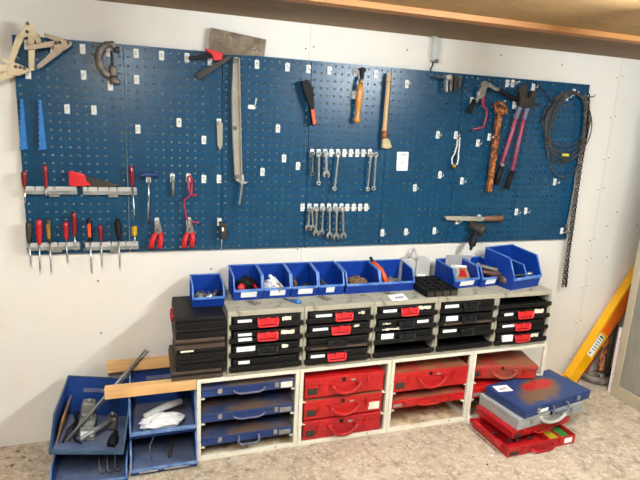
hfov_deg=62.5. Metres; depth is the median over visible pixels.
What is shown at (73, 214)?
screwdriver
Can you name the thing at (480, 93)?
pliers
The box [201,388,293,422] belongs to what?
tool case
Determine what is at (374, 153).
wrench
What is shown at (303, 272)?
bin
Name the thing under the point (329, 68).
hook
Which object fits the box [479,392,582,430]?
tool case
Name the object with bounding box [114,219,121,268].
screwdriver
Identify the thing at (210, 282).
bin
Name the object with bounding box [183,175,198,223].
rope
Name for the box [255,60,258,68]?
hook
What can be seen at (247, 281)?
tool pouch
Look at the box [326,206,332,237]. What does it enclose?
wrench
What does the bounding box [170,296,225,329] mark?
case
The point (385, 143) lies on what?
brush
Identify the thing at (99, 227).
screwdriver
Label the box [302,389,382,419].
tool case
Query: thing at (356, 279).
heap
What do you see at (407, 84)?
hook
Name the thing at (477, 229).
mallet
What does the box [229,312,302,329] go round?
case
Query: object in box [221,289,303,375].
rack
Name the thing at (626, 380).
tall cabinet
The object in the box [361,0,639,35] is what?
ceiling
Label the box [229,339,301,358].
case
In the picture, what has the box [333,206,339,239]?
wrench
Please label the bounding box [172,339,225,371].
case
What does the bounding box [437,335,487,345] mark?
tray
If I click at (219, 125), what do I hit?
spatula
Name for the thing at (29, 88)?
pegboard panel
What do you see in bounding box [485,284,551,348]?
rack
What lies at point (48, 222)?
screwdriver
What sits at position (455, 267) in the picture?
reel
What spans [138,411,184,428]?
heap
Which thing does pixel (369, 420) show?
tool case
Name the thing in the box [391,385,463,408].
tool case
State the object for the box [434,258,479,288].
bin
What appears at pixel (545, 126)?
cable coil
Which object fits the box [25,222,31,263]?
screwdriver
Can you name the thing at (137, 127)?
hook
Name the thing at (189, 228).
pliers
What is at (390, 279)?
heap
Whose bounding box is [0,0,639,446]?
wall
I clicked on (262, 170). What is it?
hook
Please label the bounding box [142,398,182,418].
tube
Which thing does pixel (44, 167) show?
screwdriver
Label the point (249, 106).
hook
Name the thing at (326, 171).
wrench
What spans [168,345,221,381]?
case
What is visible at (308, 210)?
wrench
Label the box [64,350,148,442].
channel
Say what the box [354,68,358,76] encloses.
hook
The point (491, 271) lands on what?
bearing puller
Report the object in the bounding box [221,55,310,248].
pegboard panel
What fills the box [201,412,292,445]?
tool case
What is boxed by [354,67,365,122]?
tool
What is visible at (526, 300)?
tray
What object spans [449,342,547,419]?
stand
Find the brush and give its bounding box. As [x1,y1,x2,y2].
[380,72,391,148]
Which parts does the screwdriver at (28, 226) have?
handle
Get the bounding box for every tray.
[374,340,429,352]
[413,276,457,296]
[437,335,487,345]
[499,296,546,304]
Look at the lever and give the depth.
2.64 m
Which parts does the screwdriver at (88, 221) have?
handle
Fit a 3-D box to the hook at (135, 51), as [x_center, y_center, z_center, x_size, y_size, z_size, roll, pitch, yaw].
[-0.853,-0.867,2.445,0.023,0.042,0.042,-1,14,-18]
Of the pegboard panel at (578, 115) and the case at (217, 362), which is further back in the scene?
the pegboard panel at (578, 115)
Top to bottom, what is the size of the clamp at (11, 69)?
0.117 m
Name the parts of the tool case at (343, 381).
name plate, lid, handle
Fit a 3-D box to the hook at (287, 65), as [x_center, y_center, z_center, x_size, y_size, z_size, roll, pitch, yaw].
[-0.161,-0.879,2.675,0.023,0.042,0.042,-1,14,-18]
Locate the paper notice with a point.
(402, 157)
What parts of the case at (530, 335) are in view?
lid, handle, handle plate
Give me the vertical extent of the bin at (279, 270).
0.143 m
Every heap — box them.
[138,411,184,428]
[347,275,366,283]
[382,276,398,281]
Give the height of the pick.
0.024 m
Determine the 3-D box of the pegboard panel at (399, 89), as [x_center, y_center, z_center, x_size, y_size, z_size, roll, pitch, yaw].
[0.581,-0.464,3.061,0.454,0.991,0.020,-1,14,-18]
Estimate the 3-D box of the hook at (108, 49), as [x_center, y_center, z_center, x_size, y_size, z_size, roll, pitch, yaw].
[-0.965,-0.860,2.408,0.023,0.042,0.042,-1,14,-18]
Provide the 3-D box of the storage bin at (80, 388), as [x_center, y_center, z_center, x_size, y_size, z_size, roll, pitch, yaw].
[-1.099,0.853,2.566,0.347,0.263,0.367,-1,13,-15]
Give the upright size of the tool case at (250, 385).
0.050 m
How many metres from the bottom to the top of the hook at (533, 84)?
0.042 m
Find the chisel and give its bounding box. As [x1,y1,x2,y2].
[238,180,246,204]
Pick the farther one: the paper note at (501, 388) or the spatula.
the paper note at (501, 388)
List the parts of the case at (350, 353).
lid, handle, handle plate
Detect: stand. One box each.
[196,367,299,460]
[297,359,391,445]
[386,351,473,432]
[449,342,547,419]
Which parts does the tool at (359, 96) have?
handle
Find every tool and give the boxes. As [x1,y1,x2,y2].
[79,411,117,440]
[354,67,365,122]
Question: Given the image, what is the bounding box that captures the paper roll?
[268,274,282,286]
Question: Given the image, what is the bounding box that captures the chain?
[561,93,595,286]
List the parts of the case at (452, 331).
lid, handle, handle plate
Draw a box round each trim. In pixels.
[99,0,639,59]
[279,0,639,43]
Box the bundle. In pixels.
[264,279,277,287]
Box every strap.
[369,257,387,281]
[565,169,576,233]
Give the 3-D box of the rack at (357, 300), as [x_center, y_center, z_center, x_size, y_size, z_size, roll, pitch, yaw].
[0.044,0.457,2.908,0.383,0.339,0.345,-1,14,-18]
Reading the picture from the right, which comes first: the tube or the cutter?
the cutter
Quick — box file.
[444,215,503,221]
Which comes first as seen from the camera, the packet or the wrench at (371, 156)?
the wrench at (371, 156)
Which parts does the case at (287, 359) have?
lid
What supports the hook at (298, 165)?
attached to the pegboard panel at (232, 213)
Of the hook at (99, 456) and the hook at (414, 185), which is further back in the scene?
the hook at (414, 185)
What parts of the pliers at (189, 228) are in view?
handle, handle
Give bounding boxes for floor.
[0,368,639,479]
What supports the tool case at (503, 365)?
in the stand at (472, 402)
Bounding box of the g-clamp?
[94,41,119,83]
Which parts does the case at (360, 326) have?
lid, handle, handle plate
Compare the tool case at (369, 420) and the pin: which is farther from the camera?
the tool case at (369, 420)
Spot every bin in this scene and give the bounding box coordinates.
[49,375,133,454]
[49,423,129,479]
[104,355,196,439]
[130,431,197,475]
[189,273,224,306]
[228,264,262,300]
[256,263,290,298]
[284,262,318,296]
[310,261,344,295]
[336,260,380,293]
[369,259,414,291]
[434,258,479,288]
[464,256,497,286]
[483,244,541,289]
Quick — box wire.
[149,436,154,460]
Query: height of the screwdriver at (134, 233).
0.086 m
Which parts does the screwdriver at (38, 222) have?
handle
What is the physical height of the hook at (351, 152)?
0.042 m
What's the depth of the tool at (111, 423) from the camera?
2.60 m
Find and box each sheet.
[209,27,265,55]
[445,255,471,265]
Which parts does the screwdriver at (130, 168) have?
handle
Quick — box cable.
[62,411,81,443]
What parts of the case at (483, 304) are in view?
lid, handle plate, handle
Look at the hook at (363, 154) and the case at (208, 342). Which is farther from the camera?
the hook at (363, 154)
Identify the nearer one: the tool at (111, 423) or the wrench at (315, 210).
the tool at (111, 423)
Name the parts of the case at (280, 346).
lid, handle, handle plate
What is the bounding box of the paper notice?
[396,152,408,170]
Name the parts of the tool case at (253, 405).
lid, handle, name plate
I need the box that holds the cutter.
[494,85,538,189]
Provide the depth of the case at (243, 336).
2.60 m
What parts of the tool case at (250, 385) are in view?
lid, lid, handle, name plate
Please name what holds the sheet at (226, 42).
on the pegboard panel at (232, 213)
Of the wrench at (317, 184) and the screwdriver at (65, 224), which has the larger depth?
the wrench at (317, 184)
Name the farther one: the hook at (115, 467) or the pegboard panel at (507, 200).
the pegboard panel at (507, 200)
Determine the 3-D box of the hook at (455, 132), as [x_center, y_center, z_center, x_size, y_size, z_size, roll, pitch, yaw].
[0.800,-0.609,3.066,0.023,0.042,0.042,-1,14,-18]
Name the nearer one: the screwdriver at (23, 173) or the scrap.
the screwdriver at (23, 173)
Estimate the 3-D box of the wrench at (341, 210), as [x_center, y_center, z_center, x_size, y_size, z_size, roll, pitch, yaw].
[0.130,-0.097,2.955,0.048,0.187,0.012,-1,14,-18]
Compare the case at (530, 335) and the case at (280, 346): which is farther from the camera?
the case at (530, 335)
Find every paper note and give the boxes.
[387,293,407,300]
[492,385,512,391]
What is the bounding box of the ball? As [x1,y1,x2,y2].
[238,284,244,289]
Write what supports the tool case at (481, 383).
in the stand at (472, 402)
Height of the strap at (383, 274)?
0.151 m
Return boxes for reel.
[450,265,458,277]
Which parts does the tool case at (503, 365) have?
lid, lid, handle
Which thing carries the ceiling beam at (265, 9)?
attached to the wall
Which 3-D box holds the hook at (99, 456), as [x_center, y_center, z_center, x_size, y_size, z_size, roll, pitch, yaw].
[-1.050,1.067,2.521,0.027,0.087,0.060,-9,17,-41]
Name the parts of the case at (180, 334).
lid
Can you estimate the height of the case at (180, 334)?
0.049 m
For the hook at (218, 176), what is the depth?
2.71 m
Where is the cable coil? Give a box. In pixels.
[533,81,591,176]
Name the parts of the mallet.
handle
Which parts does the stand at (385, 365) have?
post, post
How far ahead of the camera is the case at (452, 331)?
2.98 m
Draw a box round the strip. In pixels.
[607,327,622,392]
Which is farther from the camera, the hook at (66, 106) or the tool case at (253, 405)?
the tool case at (253, 405)
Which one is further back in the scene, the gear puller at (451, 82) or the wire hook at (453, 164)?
the wire hook at (453, 164)
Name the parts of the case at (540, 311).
lid, handle, handle plate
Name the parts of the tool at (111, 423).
lever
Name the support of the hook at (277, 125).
attached to the pegboard panel at (232, 213)
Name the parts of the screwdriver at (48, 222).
handle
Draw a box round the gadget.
[218,218,226,249]
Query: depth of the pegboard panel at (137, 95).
2.61 m
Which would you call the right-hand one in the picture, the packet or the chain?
the chain
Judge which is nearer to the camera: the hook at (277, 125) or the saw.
the saw
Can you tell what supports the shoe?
on the floor
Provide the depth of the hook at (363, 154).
2.92 m
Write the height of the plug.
0.052 m
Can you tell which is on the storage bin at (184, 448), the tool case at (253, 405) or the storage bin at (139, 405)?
the storage bin at (139, 405)
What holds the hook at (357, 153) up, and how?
attached to the pegboard panel at (321, 77)
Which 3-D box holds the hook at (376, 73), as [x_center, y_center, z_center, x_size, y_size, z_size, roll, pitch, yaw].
[0.307,-0.892,2.830,0.023,0.042,0.042,-1,14,-18]
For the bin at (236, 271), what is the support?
on the rack at (231, 308)
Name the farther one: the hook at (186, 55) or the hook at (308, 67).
the hook at (308, 67)
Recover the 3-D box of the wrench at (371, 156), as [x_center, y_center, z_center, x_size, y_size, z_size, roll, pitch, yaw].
[0.274,-0.377,2.935,0.035,0.220,0.011,-1,14,-18]
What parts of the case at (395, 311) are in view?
lid, handle, handle plate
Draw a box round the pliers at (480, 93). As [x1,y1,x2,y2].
[466,81,518,113]
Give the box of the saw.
[69,171,119,185]
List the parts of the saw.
handle, blade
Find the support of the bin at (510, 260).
on the rack at (543, 292)
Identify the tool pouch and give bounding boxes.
[237,276,256,288]
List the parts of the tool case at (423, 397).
lid, lid, handle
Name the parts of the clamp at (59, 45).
handle, handle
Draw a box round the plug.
[107,430,118,446]
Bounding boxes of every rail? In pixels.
[26,186,77,196]
[26,242,80,252]
[83,187,136,196]
[85,241,138,251]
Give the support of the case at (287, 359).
in the rack at (231, 308)
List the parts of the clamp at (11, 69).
handle, handle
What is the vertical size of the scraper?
0.231 m
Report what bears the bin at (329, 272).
on the rack at (357, 300)
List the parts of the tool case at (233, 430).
lid, handle, name plate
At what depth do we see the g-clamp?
2.40 m
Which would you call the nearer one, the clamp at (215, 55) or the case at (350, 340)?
the clamp at (215, 55)
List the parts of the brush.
handle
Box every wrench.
[305,207,311,230]
[309,207,315,230]
[310,151,314,175]
[313,206,318,235]
[316,151,321,185]
[319,207,324,234]
[323,151,329,177]
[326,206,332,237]
[332,152,340,190]
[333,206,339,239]
[340,206,346,238]
[365,152,372,191]
[372,152,377,190]
[486,102,507,191]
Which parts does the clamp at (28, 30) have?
handle, handle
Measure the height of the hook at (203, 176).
0.042 m
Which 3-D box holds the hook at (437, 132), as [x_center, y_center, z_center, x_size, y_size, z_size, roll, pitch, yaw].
[0.686,-0.603,3.029,0.023,0.042,0.042,-1,14,-18]
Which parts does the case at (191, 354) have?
lid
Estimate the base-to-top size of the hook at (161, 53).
0.042 m
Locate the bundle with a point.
(268, 283)
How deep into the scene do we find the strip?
3.52 m
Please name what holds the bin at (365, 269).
on the rack at (357, 300)
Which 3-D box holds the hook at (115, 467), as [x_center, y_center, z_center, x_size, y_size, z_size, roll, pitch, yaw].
[-0.984,1.066,2.542,0.027,0.087,0.060,-9,17,-41]
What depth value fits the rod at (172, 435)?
2.70 m
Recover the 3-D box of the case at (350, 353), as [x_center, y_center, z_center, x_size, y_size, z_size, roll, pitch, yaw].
[0.048,0.573,2.905,0.371,0.059,0.344,-1,14,-18]
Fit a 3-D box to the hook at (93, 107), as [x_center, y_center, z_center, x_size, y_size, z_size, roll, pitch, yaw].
[-1.049,-0.602,2.443,0.023,0.042,0.042,-1,14,-18]
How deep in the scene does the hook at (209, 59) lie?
2.57 m
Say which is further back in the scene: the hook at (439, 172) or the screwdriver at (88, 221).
the hook at (439, 172)
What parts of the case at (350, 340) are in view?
lid, handle, handle plate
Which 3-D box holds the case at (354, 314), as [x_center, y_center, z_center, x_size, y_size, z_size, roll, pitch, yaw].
[0.058,0.358,2.856,0.371,0.059,0.344,-1,14,-18]
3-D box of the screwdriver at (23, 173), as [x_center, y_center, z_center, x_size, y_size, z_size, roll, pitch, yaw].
[-1.351,-0.241,2.414,0.027,0.150,0.027,-1,14,-18]
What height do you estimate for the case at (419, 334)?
0.059 m
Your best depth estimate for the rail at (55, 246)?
2.52 m
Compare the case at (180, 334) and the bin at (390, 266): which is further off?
the bin at (390, 266)
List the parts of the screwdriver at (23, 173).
handle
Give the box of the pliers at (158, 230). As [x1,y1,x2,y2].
[148,220,163,248]
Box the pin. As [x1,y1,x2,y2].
[171,176,174,195]
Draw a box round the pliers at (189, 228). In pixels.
[181,219,194,247]
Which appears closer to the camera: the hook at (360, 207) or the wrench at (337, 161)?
the wrench at (337, 161)
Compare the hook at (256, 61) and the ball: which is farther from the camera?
the ball
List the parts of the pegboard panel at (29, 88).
toothed strip, toothed strip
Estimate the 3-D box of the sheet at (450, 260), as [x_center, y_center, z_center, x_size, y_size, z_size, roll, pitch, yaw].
[0.845,0.140,3.234,0.185,0.103,0.006,-1,14,-18]
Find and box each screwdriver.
[21,171,26,203]
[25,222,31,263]
[35,219,42,270]
[42,165,47,195]
[45,218,51,272]
[63,222,68,262]
[71,212,76,246]
[86,219,91,272]
[97,225,102,265]
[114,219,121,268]
[128,166,134,216]
[131,226,137,242]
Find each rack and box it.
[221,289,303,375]
[296,292,373,368]
[364,289,438,360]
[433,286,497,354]
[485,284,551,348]
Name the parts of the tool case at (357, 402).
name plate, lid, lid, handle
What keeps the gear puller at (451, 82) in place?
hanging from the pegboard panel at (399, 89)
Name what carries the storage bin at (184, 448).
on the floor
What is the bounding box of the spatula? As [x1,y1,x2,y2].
[217,121,222,149]
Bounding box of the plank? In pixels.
[308,359,365,365]
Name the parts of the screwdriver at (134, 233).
handle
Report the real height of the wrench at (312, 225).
0.129 m
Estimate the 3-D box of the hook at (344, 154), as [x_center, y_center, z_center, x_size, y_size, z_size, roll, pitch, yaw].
[0.140,-0.473,2.876,0.023,0.042,0.042,-1,14,-18]
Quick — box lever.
[231,57,242,181]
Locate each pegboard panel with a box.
[12,35,129,254]
[124,44,221,251]
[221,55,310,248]
[303,61,390,246]
[378,68,463,244]
[446,74,529,242]
[509,80,589,240]
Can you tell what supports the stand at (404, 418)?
on the floor
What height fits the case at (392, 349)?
0.027 m
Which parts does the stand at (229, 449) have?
post, post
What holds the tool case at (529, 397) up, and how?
on the tool case at (514, 420)
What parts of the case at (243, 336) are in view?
lid, handle, handle plate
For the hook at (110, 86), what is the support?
attached to the pegboard panel at (29, 88)
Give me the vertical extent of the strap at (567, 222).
0.430 m
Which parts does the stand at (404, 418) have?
post, rail, post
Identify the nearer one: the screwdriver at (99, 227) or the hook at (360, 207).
the screwdriver at (99, 227)
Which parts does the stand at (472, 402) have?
rail, post, post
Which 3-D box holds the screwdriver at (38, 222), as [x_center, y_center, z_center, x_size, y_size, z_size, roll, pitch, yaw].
[-1.321,0.025,2.489,0.032,0.248,0.032,-1,14,-18]
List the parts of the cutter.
handle, link arm, handle, link arm, pivot plate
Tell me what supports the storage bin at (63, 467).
on the floor
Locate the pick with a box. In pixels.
[283,297,300,303]
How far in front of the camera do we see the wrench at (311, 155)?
2.82 m
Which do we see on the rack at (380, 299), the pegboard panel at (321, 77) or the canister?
the canister
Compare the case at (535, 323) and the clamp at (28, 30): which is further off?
the case at (535, 323)
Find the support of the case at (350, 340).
in the rack at (357, 300)
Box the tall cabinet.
[611,240,639,411]
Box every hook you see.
[24,40,27,49]
[25,70,30,78]
[64,104,69,113]
[80,44,85,53]
[81,70,86,79]
[91,105,96,114]
[98,455,104,473]
[106,47,111,56]
[106,455,112,472]
[108,81,112,90]
[114,455,120,471]
[133,49,138,57]
[134,75,138,83]
[135,124,140,133]
[159,51,163,59]
[177,118,180,126]
[184,53,188,61]
[202,136,205,143]
[202,175,205,182]
[208,58,211,65]
[217,175,220,182]
[248,98,256,108]
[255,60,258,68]
[260,168,264,175]
[276,124,279,132]
[282,154,285,162]
[285,63,289,71]
[296,162,300,169]
[300,204,304,210]
[306,65,310,72]
[327,66,332,74]
[329,149,334,156]
[342,149,347,156]
[349,149,353,156]
[351,204,356,210]
[352,91,356,98]
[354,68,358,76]
[355,149,359,156]
[358,204,362,210]
[361,149,366,156]
[374,70,378,77]
[404,228,409,234]
[405,80,410,87]
[413,184,418,191]
[436,131,441,138]
[438,171,443,178]
[451,137,459,168]
[454,131,459,138]
[531,83,537,90]
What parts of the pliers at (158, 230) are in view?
handle, handle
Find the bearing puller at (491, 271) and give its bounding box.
[476,262,532,284]
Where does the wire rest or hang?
in the storage bin at (184, 448)
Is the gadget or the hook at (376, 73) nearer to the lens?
the gadget
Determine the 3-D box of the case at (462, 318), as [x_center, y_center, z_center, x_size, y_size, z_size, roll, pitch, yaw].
[0.785,0.411,3.114,0.371,0.059,0.344,-1,14,-18]
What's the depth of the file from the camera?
3.22 m
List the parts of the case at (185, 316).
handle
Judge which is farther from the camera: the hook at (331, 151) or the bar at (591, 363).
the bar at (591, 363)
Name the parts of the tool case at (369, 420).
name plate, lid, handle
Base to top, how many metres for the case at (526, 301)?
0.027 m
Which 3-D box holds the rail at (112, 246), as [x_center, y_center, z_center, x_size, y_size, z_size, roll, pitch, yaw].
[-1.029,0.033,2.612,0.246,0.053,0.030,-1,14,-18]
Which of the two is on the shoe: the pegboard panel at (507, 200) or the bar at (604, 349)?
the bar at (604, 349)
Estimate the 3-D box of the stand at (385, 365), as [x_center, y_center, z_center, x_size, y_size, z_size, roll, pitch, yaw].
[0.083,0.842,3.015,0.522,0.448,0.345,-1,14,-18]
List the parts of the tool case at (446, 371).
name plate, lid, lid, handle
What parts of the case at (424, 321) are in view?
lid, handle, handle plate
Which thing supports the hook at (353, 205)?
attached to the pegboard panel at (321, 77)
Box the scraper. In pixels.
[300,80,316,125]
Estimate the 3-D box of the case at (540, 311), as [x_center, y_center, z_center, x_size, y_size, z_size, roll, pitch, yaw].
[1.151,0.402,3.235,0.371,0.059,0.344,-1,14,-18]
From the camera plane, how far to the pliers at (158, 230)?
2.64 m
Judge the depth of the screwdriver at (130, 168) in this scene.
2.54 m
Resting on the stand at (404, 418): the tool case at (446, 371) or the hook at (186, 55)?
the tool case at (446, 371)
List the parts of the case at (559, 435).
hinged lid, name plate, handle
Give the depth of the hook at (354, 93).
2.83 m
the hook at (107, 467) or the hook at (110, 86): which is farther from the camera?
the hook at (107, 467)
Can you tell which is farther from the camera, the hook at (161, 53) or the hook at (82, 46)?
the hook at (161, 53)
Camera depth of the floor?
2.76 m
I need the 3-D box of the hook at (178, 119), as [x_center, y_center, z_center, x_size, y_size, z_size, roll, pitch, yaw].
[-0.687,-0.573,2.573,0.023,0.042,0.042,-1,14,-18]
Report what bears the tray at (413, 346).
on the case at (392, 349)
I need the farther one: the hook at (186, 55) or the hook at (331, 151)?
the hook at (331, 151)
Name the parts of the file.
blade, handle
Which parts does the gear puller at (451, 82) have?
arm, arm, arm, arm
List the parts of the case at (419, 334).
lid, handle, handle plate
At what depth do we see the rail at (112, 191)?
2.54 m
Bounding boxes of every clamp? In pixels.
[0,57,29,81]
[8,20,41,70]
[25,33,71,67]
[188,48,230,79]
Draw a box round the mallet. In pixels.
[468,221,486,249]
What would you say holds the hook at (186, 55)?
attached to the pegboard panel at (137, 95)
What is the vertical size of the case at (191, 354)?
0.051 m
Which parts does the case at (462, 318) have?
lid, handle, handle plate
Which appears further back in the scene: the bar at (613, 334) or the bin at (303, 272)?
the bar at (613, 334)
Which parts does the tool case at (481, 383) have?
lid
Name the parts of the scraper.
handle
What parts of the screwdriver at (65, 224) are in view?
handle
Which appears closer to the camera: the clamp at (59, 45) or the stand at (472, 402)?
the clamp at (59, 45)
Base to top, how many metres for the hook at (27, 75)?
0.042 m
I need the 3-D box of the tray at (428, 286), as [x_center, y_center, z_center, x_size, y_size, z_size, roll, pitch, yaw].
[0.637,0.265,3.033,0.197,0.038,0.265,-1,14,-18]
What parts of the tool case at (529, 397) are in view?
lid, handle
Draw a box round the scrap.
[292,276,296,285]
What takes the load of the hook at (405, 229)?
attached to the pegboard panel at (399, 89)
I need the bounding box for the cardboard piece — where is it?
[56,395,71,444]
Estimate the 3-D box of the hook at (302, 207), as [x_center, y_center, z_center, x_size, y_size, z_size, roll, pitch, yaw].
[-0.091,-0.174,2.872,0.023,0.042,0.042,-1,14,-18]
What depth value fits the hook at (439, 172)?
3.11 m
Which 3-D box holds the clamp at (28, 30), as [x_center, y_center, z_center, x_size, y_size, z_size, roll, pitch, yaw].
[-1.275,-0.841,2.277,0.136,0.205,0.032,-1,14,-18]
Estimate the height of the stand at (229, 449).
0.448 m
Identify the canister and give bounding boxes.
[398,247,429,280]
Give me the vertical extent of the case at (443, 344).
0.027 m
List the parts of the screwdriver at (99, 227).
handle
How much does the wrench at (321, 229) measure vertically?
0.158 m
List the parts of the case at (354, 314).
lid, handle, handle plate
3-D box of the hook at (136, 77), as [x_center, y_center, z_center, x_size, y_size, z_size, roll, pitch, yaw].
[-0.860,-0.753,2.470,0.023,0.042,0.042,-1,14,-18]
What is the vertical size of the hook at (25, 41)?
0.042 m
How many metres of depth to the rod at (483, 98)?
3.07 m
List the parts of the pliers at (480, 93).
handle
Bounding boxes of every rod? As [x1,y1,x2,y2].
[168,434,173,457]
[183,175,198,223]
[472,96,487,129]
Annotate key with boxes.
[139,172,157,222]
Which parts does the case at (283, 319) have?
lid, handle, handle plate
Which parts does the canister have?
tank, spout, tank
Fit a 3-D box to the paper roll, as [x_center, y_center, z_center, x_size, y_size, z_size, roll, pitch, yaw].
[-0.231,0.233,2.825,0.129,0.078,0.021,14,17,40]
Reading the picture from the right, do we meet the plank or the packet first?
the packet
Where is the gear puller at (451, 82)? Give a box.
[430,74,461,91]
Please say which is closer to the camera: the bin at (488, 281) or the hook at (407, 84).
the hook at (407, 84)
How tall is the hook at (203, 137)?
0.042 m
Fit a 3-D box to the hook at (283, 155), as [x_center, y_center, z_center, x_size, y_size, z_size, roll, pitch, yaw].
[-0.185,-0.428,2.777,0.023,0.042,0.042,-1,14,-18]
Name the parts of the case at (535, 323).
lid, handle, handle plate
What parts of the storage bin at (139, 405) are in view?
pine slat, pine slat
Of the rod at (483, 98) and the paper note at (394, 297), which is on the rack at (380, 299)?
the paper note at (394, 297)
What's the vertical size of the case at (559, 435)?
0.060 m
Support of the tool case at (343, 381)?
in the stand at (385, 365)
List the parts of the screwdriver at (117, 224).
handle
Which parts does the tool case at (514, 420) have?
handle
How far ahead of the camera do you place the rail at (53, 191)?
2.46 m
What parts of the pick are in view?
handle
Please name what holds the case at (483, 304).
in the rack at (469, 293)
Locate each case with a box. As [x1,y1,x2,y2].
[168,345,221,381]
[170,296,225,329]
[171,322,225,350]
[172,312,226,339]
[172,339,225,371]
[175,346,226,360]
[201,374,294,397]
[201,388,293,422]
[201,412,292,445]
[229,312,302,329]
[229,325,302,344]
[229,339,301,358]
[229,352,301,371]
[301,410,380,439]
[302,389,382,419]
[303,365,383,398]
[304,333,371,351]
[304,346,370,364]
[305,320,372,337]
[306,307,373,324]
[372,340,433,357]
[373,327,434,344]
[374,315,436,331]
[375,303,437,318]
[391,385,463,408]
[393,356,468,392]
[435,335,492,350]
[437,322,493,338]
[438,310,495,326]
[439,299,496,313]
[457,378,513,397]
[458,350,538,379]
[469,417,575,457]
[476,405,569,438]
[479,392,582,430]
[485,369,590,418]
[493,329,546,344]
[495,318,547,332]
[496,306,549,320]
[498,296,551,309]
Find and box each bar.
[585,353,597,372]
[597,334,610,371]
[605,324,617,367]
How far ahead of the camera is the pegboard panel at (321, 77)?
2.90 m
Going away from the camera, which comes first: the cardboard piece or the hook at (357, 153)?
the cardboard piece
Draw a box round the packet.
[454,265,469,279]
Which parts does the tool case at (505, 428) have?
handle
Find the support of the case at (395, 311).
in the rack at (380, 299)
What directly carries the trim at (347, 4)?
attached to the ceiling
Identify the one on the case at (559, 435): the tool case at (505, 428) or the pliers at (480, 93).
the tool case at (505, 428)
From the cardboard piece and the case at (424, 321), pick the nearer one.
the cardboard piece
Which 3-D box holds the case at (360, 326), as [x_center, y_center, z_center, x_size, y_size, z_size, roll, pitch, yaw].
[0.055,0.430,2.872,0.371,0.059,0.344,-1,14,-18]
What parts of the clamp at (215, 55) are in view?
rod, rod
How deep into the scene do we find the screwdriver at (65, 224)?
2.51 m
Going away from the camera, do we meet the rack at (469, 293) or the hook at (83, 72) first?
the hook at (83, 72)
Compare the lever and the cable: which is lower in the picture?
the cable
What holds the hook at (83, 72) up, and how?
attached to the pegboard panel at (29, 88)
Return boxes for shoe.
[597,366,610,376]

